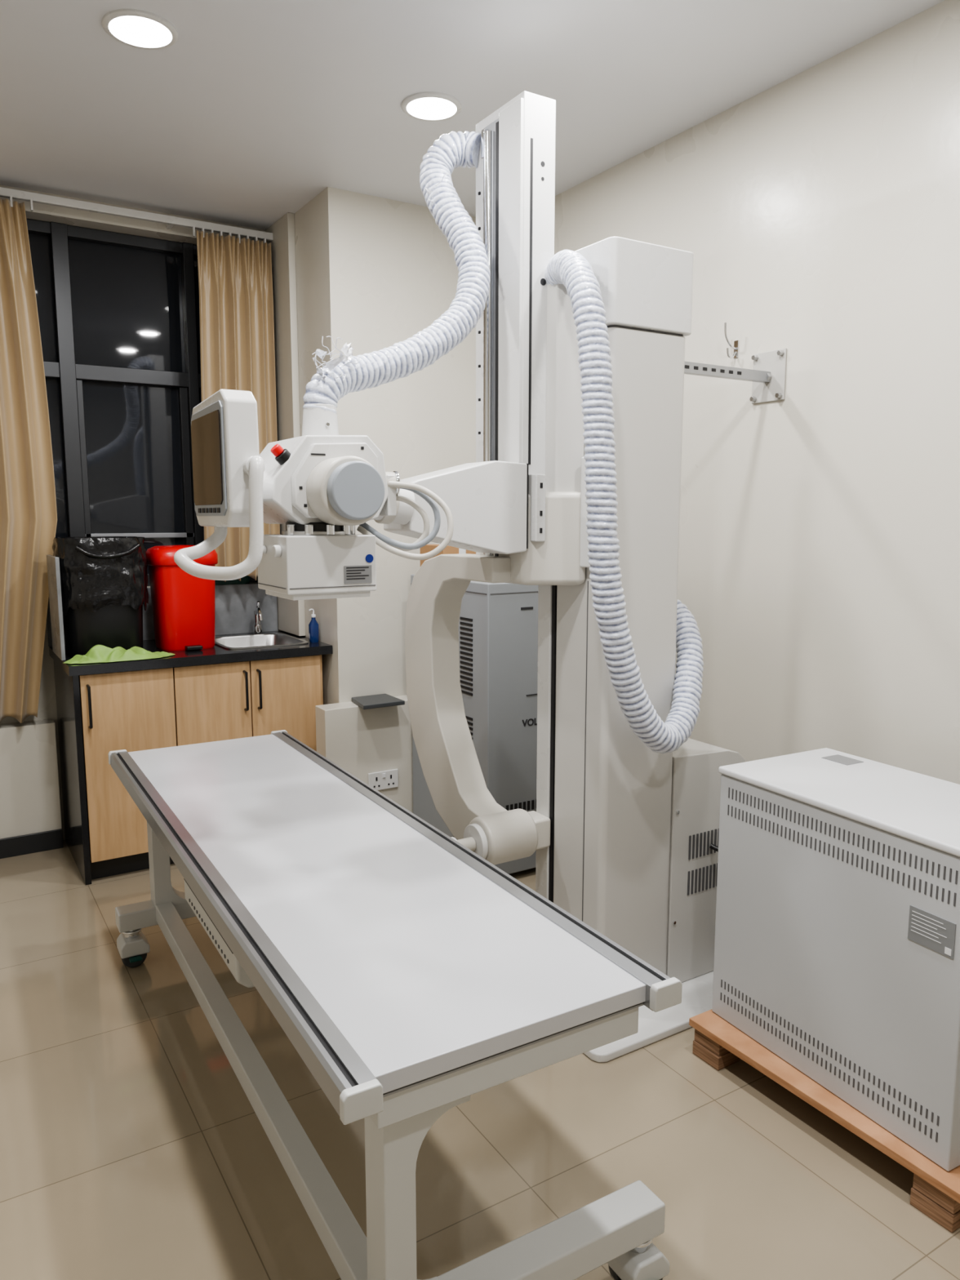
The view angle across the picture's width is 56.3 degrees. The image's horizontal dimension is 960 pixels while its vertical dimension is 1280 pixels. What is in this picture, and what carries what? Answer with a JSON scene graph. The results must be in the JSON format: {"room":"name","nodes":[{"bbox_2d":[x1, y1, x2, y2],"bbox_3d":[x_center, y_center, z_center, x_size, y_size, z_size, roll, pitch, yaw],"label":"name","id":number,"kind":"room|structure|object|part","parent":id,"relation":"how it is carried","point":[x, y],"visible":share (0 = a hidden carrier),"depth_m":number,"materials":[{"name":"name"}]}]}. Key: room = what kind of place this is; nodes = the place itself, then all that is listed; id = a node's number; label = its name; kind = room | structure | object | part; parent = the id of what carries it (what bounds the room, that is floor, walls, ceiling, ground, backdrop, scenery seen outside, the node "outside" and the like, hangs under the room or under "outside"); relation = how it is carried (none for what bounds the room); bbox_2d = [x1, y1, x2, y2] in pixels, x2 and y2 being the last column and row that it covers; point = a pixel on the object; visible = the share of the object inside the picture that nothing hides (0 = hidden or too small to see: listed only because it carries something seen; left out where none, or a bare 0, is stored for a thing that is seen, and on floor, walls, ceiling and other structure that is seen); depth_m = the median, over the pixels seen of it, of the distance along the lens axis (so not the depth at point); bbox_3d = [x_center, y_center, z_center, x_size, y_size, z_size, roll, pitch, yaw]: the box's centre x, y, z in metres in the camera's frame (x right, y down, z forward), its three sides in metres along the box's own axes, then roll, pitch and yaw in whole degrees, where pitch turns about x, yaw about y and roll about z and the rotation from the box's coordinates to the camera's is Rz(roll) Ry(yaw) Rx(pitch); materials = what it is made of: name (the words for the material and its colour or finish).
{"room":"radiology room","nodes":[
{"label":"radiology room","id":0,"kind":"room"},
{"bbox_2d":[0,718,62,839],"bbox_3d":[-2.750,0.739,3.785,1.770,0.600,0.100,-5,9,-31],"label":"wall","id":1,"kind":"structure","parent":0,"point":[30,803],"depth_m":4.13,"materials":[{"name":"white paint"}]},
{"bbox_2d":[0,185,281,839],"bbox_3d":[-2.396,-0.493,4.044,3.020,2.970,0.250,-5,9,-31],"label":"wall","id":2,"kind":"structure","parent":0,"point":[47,709],"depth_m":4.21,"materials":[{"name":"white paint"}]},
{"bbox_2d":[0,828,63,858],"bbox_3d":[-2.720,0.998,3.772,1.770,0.090,0.015,-5,9,-31],"label":"baseboard","id":3,"kind":"structure","parent":2,"relation":"attached to","point":[25,844],"depth_m":4.16,"materials":[{"name":"black wood"}]},
{"bbox_2d":[26,218,197,257],"bbox_3d":[-1.828,-1.900,4.217,1.570,0.050,0.050,-5,9,-31],"label":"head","id":4,"kind":"object","parent":2,"relation":"attached to","point":[34,226],"visible":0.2,"depth_m":4.25},
{"bbox_2d":[49,221,204,545],"bbox_3d":[-1.702,-1.103,4.401,0.640,1.680,0.060,-5,9,-31],"label":"window","id":5,"kind":"structure","parent":2,"relation":"in","point":[59,244],"depth_m":4.26,"materials":[{"name":"metal"}]},
{"bbox_2d":[28,233,201,573],"bbox_3d":[-1.844,-1.097,4.354,1.670,1.680,0.010,-5,9,-31],"label":"glass","id":6,"kind":"object","parent":5,"relation":"in","point":[127,304],"visible":0.22,"depth_m":4.40,"materials":[{"name":"black glass"}]},
{"bbox_2d":[43,360,200,389],"bbox_3d":[-1.828,-1.276,4.304,1.570,0.070,0.050,-5,9,-31],"label":"transom","id":7,"kind":"object","parent":5,"relation":"attached to","point":[85,372],"visible":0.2,"depth_m":4.34,"materials":[{"name":"metal"}]},
{"bbox_3d":[-1.700,-0.523,4.497,0.520,0.025,0.035,-5,9,-31],"label":"sash rail","id":8,"kind":"part","parent":5,"relation":"part of","materials":[{"name":"black metal"}]},
{"bbox_3d":[-1.451,-1.124,4.554,0.050,1.680,0.060,-5,9,-31],"label":"mullion","id":9,"kind":"part","parent":5,"relation":"part of","materials":[{"name":"black metal"}]},
{"bbox_2d":[0,186,273,241],"bbox_3d":[-1.970,-1.915,3.901,2.200,0.035,0.110,-5,9,-31],"label":"rail","id":10,"kind":"object","parent":2,"relation":"attached to","point":[171,220],"visible":0.9,"depth_m":4.08,"materials":[{"name":"white metal"}]},
{"bbox_2d":[0,195,57,723],"bbox_3d":[-2.188,-0.741,3.823,0.682,2.265,0.095,-5,9,-31],"label":"curtain","id":11,"kind":"object","parent":10,"relation":"hanging from","point":[28,500],"visible":1,"depth_m":3.95,"materials":[{"name":"beige fabric"}]},
{"bbox_2d":[192,226,279,582],"bbox_3d":[-1.188,-1.124,4.401,0.383,1.665,0.076,-5,9,-31],"label":"curtain","id":12,"kind":"object","parent":10,"relation":"hanging from","point":[237,352],"visible":0.46,"depth_m":4.37,"materials":[{"name":"beige fabric"}]},
{"bbox_2d":[46,583,278,646],"bbox_3d":[-1.546,-0.135,4.466,1.105,0.255,0.017,-5,9,-31],"label":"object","id":13,"kind":"structure","parent":2,"relation":"attached to","point":[235,604],"depth_m":4.63,"materials":[{"name":"grey stone"}]},
{"bbox_2d":[146,573,257,586],"bbox_3d":[-1.828,-0.291,4.440,1.570,0.060,0.050,-5,9,-31],"label":"rail","id":14,"kind":"object","parent":2,"relation":"attached to","point":[251,580],"visible":0.02,"depth_m":4.79,"materials":[{"name":"metal"}]},
{"bbox_2d":[76,379,91,536],"bbox_3d":[-1.908,-0.775,4.332,0.028,0.930,0.035,-5,9,-31],"label":"stile","id":15,"kind":"object","parent":14,"relation":"attached to","point":[79,382],"visible":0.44,"depth_m":4.30,"materials":[{"name":"metal"}]},
{"bbox_2d":[177,386,194,545],"bbox_3d":[-1.497,-0.810,4.584,0.039,0.930,0.035,-5,9,-31],"label":"stile","id":16,"kind":"object","parent":14,"relation":"attached to","point":[182,391],"visible":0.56,"depth_m":4.56,"materials":[{"name":"metal"}]},
{"bbox_2d":[215,575,249,585],"bbox_3d":[-1.319,-0.394,4.641,0.280,0.210,0.092,-5,9,-31],"label":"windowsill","id":17,"kind":"structure","parent":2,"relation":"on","point":[246,580],"depth_m":4.64,"materials":[{"name":"plastic"}]},
{"bbox_2d":[265,212,305,635],"bbox_3d":[-0.978,-1.038,4.518,0.035,2.020,0.320,-5,9,-31],"label":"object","id":18,"kind":"structure","parent":2,"relation":"attached to","point":[291,613],"depth_m":4.39,"materials":[{"name":"white paint"}]},
{"bbox_2d":[294,186,475,704],"bbox_3d":[-0.491,-0.596,4.789,1.010,2.970,0.980,-5,9,-31],"label":"wall","id":19,"kind":"structure","parent":0,"point":[373,273],"depth_m":4.21,"materials":[{"name":"beige paint"}]},
{"bbox_2d":[315,694,413,813],"bbox_3d":[-0.295,0.610,4.425,1.030,0.680,0.120,-5,9,-31],"label":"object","id":20,"kind":"structure","parent":19,"relation":"attached to","point":[361,741],"depth_m":4.20,"materials":[{"name":"beige paint"}]},
{"bbox_2d":[351,693,404,709],"bbox_3d":[-0.491,0.287,4.202,0.210,0.019,0.205,-5,9,-31],"label":"shelf board","id":21,"kind":"object","parent":20,"relation":"on","point":[380,700],"visible":1,"depth_m":4.17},
{"bbox_2d":[368,768,398,790],"bbox_3d":[-0.456,0.664,4.250,0.155,0.090,0.016,-5,9,-31],"label":"power socket","id":22,"kind":"object","parent":19,"relation":"attached to","point":[384,780],"visible":0.92,"depth_m":4.25,"materials":[{"name":"white plastic"}]},
{"bbox_2d":[0,0,944,230],"bbox_3d":[-0.347,-1.692,1.509,4.030,0.100,6.700,-5,9,-31],"label":"ceiling","id":23,"kind":"structure","parent":0,"point":[256,108],"depth_m":2.94,"materials":[{"name":"white paint"}]},
{"bbox_2d":[102,8,177,49],"bbox_3d":[-0.999,-1.793,2.643,0.210,0.013,0.210,-5,9,-31],"label":"recessed light","id":24,"kind":"object","parent":23,"relation":"in","point":[134,28],"depth_m":2.62,"materials":[{"name":"white plastic"}]},
{"bbox_2d":[401,92,461,121],"bbox_3d":[-0.169,-1.861,3.141,0.210,0.013,0.210,-5,9,-31],"label":"recessed light","id":25,"kind":"object","parent":23,"relation":"in","point":[424,106],"depth_m":3.12,"materials":[{"name":"white plastic"}]},
{"bbox_2d":[0,839,959,1279],"bbox_3d":[-0.347,1.349,1.929,4.030,0.100,6.700,-5,9,-31],"label":"floor","id":26,"kind":"structure","parent":0,"point":[132,1147],"depth_m":2.22,"materials":[{"name":"beige tile"}]},
{"bbox_2d":[48,631,332,884],"bbox_3d":[-1.349,0.498,4.270,1.142,0.945,0.664,-5,9,-31],"label":"base cabinet","id":27,"kind":"object","parent":26,"relation":"on","point":[217,693],"visible":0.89,"depth_m":3.91,"materials":[{"name":"brown wood"}]},
{"bbox_3d":[-1.822,0.554,4.005,0.025,0.905,0.615,-5,9,-31],"label":"panel","id":28,"kind":"part","parent":27,"relation":"part of","materials":[{"name":"black stone"}]},
{"bbox_3d":[-1.370,0.855,4.341,1.050,0.018,0.595,-5,9,-31],"label":"panel","id":29,"kind":"part","parent":27,"relation":"part of","materials":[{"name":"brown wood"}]},
{"bbox_3d":[-1.611,0.278,3.705,0.012,0.187,0.040,-5,9,-31],"label":"handle","id":30,"kind":"part","parent":27,"relation":"part of","materials":[{"name":"black plastic"}]},
{"bbox_3d":[-1.491,0.530,3.850,0.372,0.805,0.020,-5,9,-31],"label":"door","id":31,"kind":"part","parent":27,"relation":"part of","materials":[{"name":"brown wood"}]},
{"bbox_3d":[-1.525,0.433,4.535,1.050,0.800,0.013,-5,9,-31],"label":"panel","id":32,"kind":"part","parent":27,"relation":"part of","materials":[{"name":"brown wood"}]},
{"bbox_2d":[48,631,332,675],"bbox_3d":[-1.353,0.049,4.214,1.142,0.040,0.650,-5,9,-31],"label":"countertop","id":33,"kind":"structure","parent":27,"relation":"on","point":[217,654],"depth_m":3.98,"materials":[{"name":"black stone"}]},
{"bbox_2d":[46,554,65,660],"bbox_3d":[-1.833,-0.146,3.881,0.016,0.434,0.300,-5,9,-31],"label":"trim","id":34,"kind":"structure","parent":33,"relation":"on","point":[52,562],"depth_m":3.81,"materials":[{"name":"grey stone"}]},
{"bbox_2d":[52,536,148,657],"bbox_3d":[-1.661,-0.194,3.954,0.384,0.512,0.353,-5,9,-31],"label":"trash bin","id":35,"kind":"object","parent":33,"relation":"on","point":[104,580],"visible":0.91,"depth_m":3.83,"materials":[{"name":"plastic"}]},
{"bbox_2d":[64,644,174,663],"bbox_3d":[-1.532,0.046,3.823,0.455,0.067,0.164,-5,9,-31],"label":"cloth","id":36,"kind":"object","parent":33,"relation":"on","point":[98,653],"visible":1,"depth_m":3.77,"materials":[{"name":"fabric"}]},
{"bbox_2d":[146,545,217,651],"bbox_3d":[-1.367,-0.200,4.143,0.296,0.472,0.293,-5,9,-31],"label":"trash bin","id":37,"kind":"object","parent":33,"relation":"on","point":[184,603],"visible":0.81,"depth_m":4.05,"materials":[{"name":"plastic"}]},
{"bbox_3d":[-1.372,-0.392,4.124,0.296,0.087,0.276,-5,9,-31],"label":"lid","id":38,"kind":"part","parent":37,"relation":"part of","materials":[{"name":"red plastic"}]},
{"bbox_2d":[253,600,262,634],"bbox_3d":[-1.125,-0.106,4.552,0.044,0.173,0.216,-2,8,-17],"label":"faucet","id":39,"kind":"object","parent":33,"relation":"on","point":[257,627],"visible":0.97,"depth_m":4.62,"materials":[{"name":"silver metal"}]},
{"bbox_3d":[-1.142,-0.173,4.613,0.016,0.056,0.041,-5,9,-31],"label":"lever","id":40,"kind":"part","parent":39,"relation":"part of","materials":[{"name":"silver metal"}]},
{"bbox_3d":[-1.119,-0.137,4.540,0.024,0.062,0.199,-3,8,-19],"label":"spout","id":41,"kind":"part","parent":39,"relation":"part of","materials":[{"name":"silver metal"}]},
{"bbox_2d":[214,632,308,649],"bbox_3d":[-1.088,0.079,4.378,0.400,0.158,0.450,-5,9,-31],"label":"stainless steel sink","id":42,"kind":"object","parent":33,"relation":"in","point":[273,639],"visible":0.42,"depth_m":4.53,"materials":[{"name":"silver metal"}]},
{"bbox_2d":[308,608,319,642],"bbox_3d":[-0.805,-0.071,4.333,0.050,0.164,0.040,-5,9,-31],"label":"soap bottle","id":43,"kind":"object","parent":33,"relation":"on","point":[313,628],"visible":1,"depth_m":4.32,"materials":[{"name":"plastic"}]},
{"bbox_3d":[-1.188,0.505,4.036,0.332,0.805,0.020,-5,9,-31],"label":"door","id":44,"kind":"part","parent":27,"relation":"part of","materials":[{"name":"brown wood"}]},
{"bbox_3d":[-1.054,0.231,4.047,0.012,0.187,0.040,-5,9,-31],"label":"handle","id":45,"kind":"part","parent":27,"relation":"part of","materials":[{"name":"black plastic"}]},
{"bbox_3d":[-1.001,0.226,4.079,0.012,0.187,0.040,-5,9,-31],"label":"handle","id":46,"kind":"part","parent":27,"relation":"part of","materials":[{"name":"black plastic"}]},
{"bbox_3d":[-0.901,0.480,4.212,0.333,0.805,0.020,-5,9,-31],"label":"door","id":47,"kind":"part","parent":27,"relation":"part of","materials":[{"name":"brown wood"}]},
{"bbox_3d":[-0.915,0.427,4.561,0.015,0.805,0.605,-5,9,-31],"label":"panel","id":48,"kind":"part","parent":27,"relation":"part of","materials":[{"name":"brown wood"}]},
{"bbox_2d":[107,729,682,1279],"bbox_3d":[-0.474,0.861,2.477,0.735,0.715,2.240,-5,9,-30],"label":"examination table","id":49,"kind":"object","parent":26,"relation":"on","point":[413,976],"visible":1,"depth_m":1.78,"materials":[{"name":"metal"}]},
{"bbox_3d":[-1.212,1.015,3.126,0.048,0.041,0.048,-5,9,-30],"label":"leg caster stem","id":50,"kind":"part","parent":49,"relation":"part of","materials":[{"name":"silver metal"}]},
{"bbox_2d":[116,931,150,958],"bbox_3d":[-1.210,1.058,3.133,0.095,0.056,0.096,-5,9,-30],"label":"caster","id":51,"kind":"object","parent":49,"relation":"attached to","point":[136,945],"depth_m":3.10,"materials":[{"name":"white plastic"}]},
{"bbox_3d":[-1.079,0.722,3.165,0.160,0.419,0.080,-5,9,-30],"label":"leg","id":52,"kind":"part","parent":49,"relation":"part of","materials":[{"name":"white metal"}]},
{"bbox_2d":[184,880,254,987],"bbox_3d":[-0.543,0.755,2.556,0.460,0.126,0.570,-5,9,-30],"label":"tray","id":53,"kind":"object","parent":49,"relation":"on","point":[232,962],"depth_m":2.35,"materials":[{"name":"white metal"}]},
{"bbox_3d":[-0.736,0.556,2.280,0.056,0.051,2.220,-5,9,-30],"label":"rail","id":54,"kind":"part","parent":49,"relation":"part of","materials":[{"name":"metal"}]},
{"bbox_3d":[-0.104,0.949,1.520,0.160,0.419,0.080,-5,9,-30],"label":"leg","id":55,"kind":"part","parent":49,"relation":"part of","materials":[{"name":"white metal"}]},
{"bbox_3d":[-0.227,0.515,2.575,0.056,0.051,2.220,-5,9,-30],"label":"rail","id":56,"kind":"part","parent":49,"relation":"part of","materials":[{"name":"metal"}]},
{"bbox_3d":[-0.483,0.579,2.439,0.520,0.065,2.170,-5,9,-30],"label":"under frame","id":57,"kind":"part","parent":49,"relation":"part of","materials":[{"name":"white metal"}]},
{"bbox_3d":[0.036,1.168,1.634,0.725,0.066,0.080,-5,9,-30],"label":"leg foot","id":58,"kind":"part","parent":49,"relation":"part of","materials":[{"name":"white metal"}]},
{"bbox_3d":[0.301,1.268,1.835,0.084,0.085,0.028,-5,9,-30],"label":"leg caster wheel","id":59,"kind":"part","parent":49,"relation":"part of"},
{"bbox_3d":[0.316,1.241,1.810,0.095,0.056,0.096,-5,9,-30],"label":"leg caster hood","id":60,"kind":"part","parent":49,"relation":"part of","materials":[{"name":"white plastic"}]},
{"bbox_3d":[0.314,1.198,1.803,0.048,0.041,0.048,-5,9,-30],"label":"leg caster stem","id":61,"kind":"part","parent":49,"relation":"part of","materials":[{"name":"silver metal"}]},
{"bbox_3d":[0.314,1.190,1.802,0.068,0.010,0.068,-5,9,-30],"label":"leg caster nut","id":62,"kind":"part","parent":49,"relation":"part of","materials":[{"name":"silver metal"}]},
{"bbox_2d":[173,90,745,1062],"bbox_3d":[0.027,-0.191,2.770,1.980,2.720,1.014,-4,9,-29],"label":"machine","id":63,"kind":"object","parent":26,"relation":"on","point":[624,833],"visible":0.86,"depth_m":2.64,"materials":[{"name":"white metal"}]},
{"bbox_3d":[-0.586,-0.272,2.003,0.155,0.270,0.259,-7,10,-41],"label":"console handle","id":64,"kind":"part","parent":63,"relation":"part of","materials":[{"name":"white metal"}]},
{"bbox_3d":[-0.518,-0.215,2.140,0.015,0.020,0.020,-5,9,-31],"label":"collimator knob","id":65,"kind":"part","parent":63,"relation":"part of","materials":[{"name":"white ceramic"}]},
{"bbox_3d":[-0.465,-0.203,2.056,0.015,0.028,0.028,-5,9,-31],"label":"collimator knob","id":66,"kind":"part","parent":63,"relation":"part of","materials":[{"name":"white plastic"}]},
{"bbox_2d":[346,566,368,579],"bbox_3d":[-0.288,-0.158,2.117,0.057,0.029,0.002,-5,9,-31],"label":"print","id":67,"kind":"object","parent":63,"relation":"attached to","point":[352,572],"depth_m":2.12},
{"bbox_2d":[302,130,490,413],"bbox_3d":[-0.169,-1.040,2.441,0.270,0.910,0.832,3,9,23],"label":"corrugated hose","id":68,"kind":"object","parent":63,"relation":"on","point":[341,375],"visible":0.98,"depth_m":2.50,"materials":[{"name":"plastic"}]},
{"bbox_3d":[-0.069,-0.380,2.583,0.383,0.265,0.170,-5,9,-31],"label":"tube arm","id":69,"kind":"part","parent":63,"relation":"part of","materials":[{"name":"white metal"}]},
{"bbox_3d":[-0.070,0.190,3.014,0.110,0.956,0.585,-5,9,-31],"label":"arm","id":70,"kind":"part","parent":63,"relation":"part of","materials":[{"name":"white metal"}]},
{"bbox_3d":[-0.052,0.639,2.788,0.070,0.044,0.044,-5,9,-31],"label":"arm knob","id":71,"kind":"part","parent":63,"relation":"part of","materials":[{"name":"white plastic"}]},
{"bbox_3d":[0.026,-0.863,2.718,0.030,1.265,0.030,-5,9,-31],"label":"guide rail","id":72,"kind":"part","parent":63,"relation":"part of","materials":[{"name":"silver metal"}]},
{"bbox_3d":[0.089,-0.977,2.615,0.013,1.080,0.113,-5,9,-31],"label":"mast plate","id":73,"kind":"part","parent":63,"relation":"part of","materials":[{"name":"white metal"}]},
{"bbox_3d":[0.161,-0.388,2.639,0.035,0.195,0.065,-5,9,-31],"label":"hinge plate","id":74,"kind":"part","parent":63,"relation":"part of","materials":[{"name":"white metal"}]},
{"bbox_2d":[544,248,703,753],"bbox_3d":[0.450,-0.392,2.648,0.617,1.426,0.426,-5,9,-31],"label":"corrugated hose","id":75,"kind":"object","parent":63,"relation":"attached to","point":[568,268],"visible":0.95,"depth_m":2.38,"materials":[{"name":"plastic"}]},
{"bbox_3d":[0.473,1.129,3.054,0.770,0.028,0.720,-5,9,-31],"label":"floor plate","id":76,"kind":"part","parent":63,"relation":"part of","materials":[{"name":"white metal"}]},
{"bbox_2d":[410,574,538,874],"bbox_3d":[0.079,0.349,4.122,0.533,1.280,0.684,-5,9,-31],"label":"cabinet","id":77,"kind":"object","parent":26,"relation":"on","point":[498,622],"visible":0.39,"depth_m":3.75,"materials":[{"name":"grey metal"}]},
{"bbox_2d":[420,543,475,566],"bbox_3d":[-0.137,-0.367,4.104,0.195,0.140,0.222,-5,9,-31],"label":"cardboard box","id":78,"kind":"object","parent":77,"relation":"on","point":[448,549],"visible":0.06,"depth_m":4.01,"materials":[{"name":"brown cardboard"}]},
{"bbox_2d":[688,1008,959,1232],"bbox_3d":[1.048,1.177,2.408,0.535,0.108,0.815,-5,9,-31],"label":"wooden pallet","id":79,"kind":"object","parent":26,"relation":"on","point":[935,1190],"visible":0.44,"depth_m":2.21,"materials":[{"name":"brown wood"}]},
{"bbox_2d":[711,747,959,1171],"bbox_3d":[1.046,0.753,2.363,0.440,0.742,0.755,-4,9,-28],"label":"electrical cabinet","id":80,"kind":"object","parent":79,"relation":"on","point":[837,944],"visible":1,"depth_m":2.22,"materials":[{"name":"grey metal"}]},
{"bbox_3d":[1.046,0.397,2.314,0.440,0.021,0.755,-4,9,-28],"label":"lid","id":81,"kind":"part","parent":80,"relation":"part of","materials":[{"name":"white metal"}]},
{"bbox_2d":[911,911,951,955],"bbox_3d":[0.997,0.647,1.984,0.001,0.065,0.098,-4,9,-28],"label":"print","id":82,"kind":"object","parent":80,"relation":"attached to","point":[947,951],"depth_m":1.98},
{"bbox_3d":[0.998,0.644,1.985,0.003,0.080,0.110,-4,9,-28],"label":"rating plate","id":83,"kind":"part","parent":80,"relation":"part of","materials":[{"name":"grey metal"}]},
{"bbox_2d":[554,0,959,784],"bbox_3d":[1.595,-0.254,2.311,0.100,2.970,5.470,-5,9,-31],"label":"wall","id":84,"kind":"structure","parent":0,"point":[817,212],"depth_m":2.91,"materials":[{"name":"beige paint"}]},
{"bbox_2d":[724,322,738,358],"bbox_3d":[0.890,-1.062,3.190,0.064,0.120,0.020,-5,9,-31],"label":"wall hook","id":85,"kind":"object","parent":84,"relation":"attached to","point":[735,347],"visible":1,"depth_m":3.20,"materials":[{"name":"silver metal"}]},
{"bbox_3d":[0.915,-1.039,3.209,0.004,0.060,0.020,-5,9,-31],"label":"plate","id":86,"kind":"part","parent":85,"relation":"part of","materials":[{"name":"silver metal"}]},
{"bbox_2d":[684,347,786,404],"bbox_3d":[0.765,-0.887,2.951,0.550,0.170,0.140,-5,9,-31],"label":"support bracket","id":87,"kind":"object","parent":84,"relation":"attached to","point":[768,374],"visible":0.84,"depth_m":3.05,"materials":[{"name":"metal"}]},
{"bbox_3d":[0.995,-0.907,3.093,0.008,0.170,0.140,-5,9,-31],"label":"wall plate","id":88,"kind":"part","parent":87,"relation":"part of","materials":[{"name":"white metal"}]}
]}

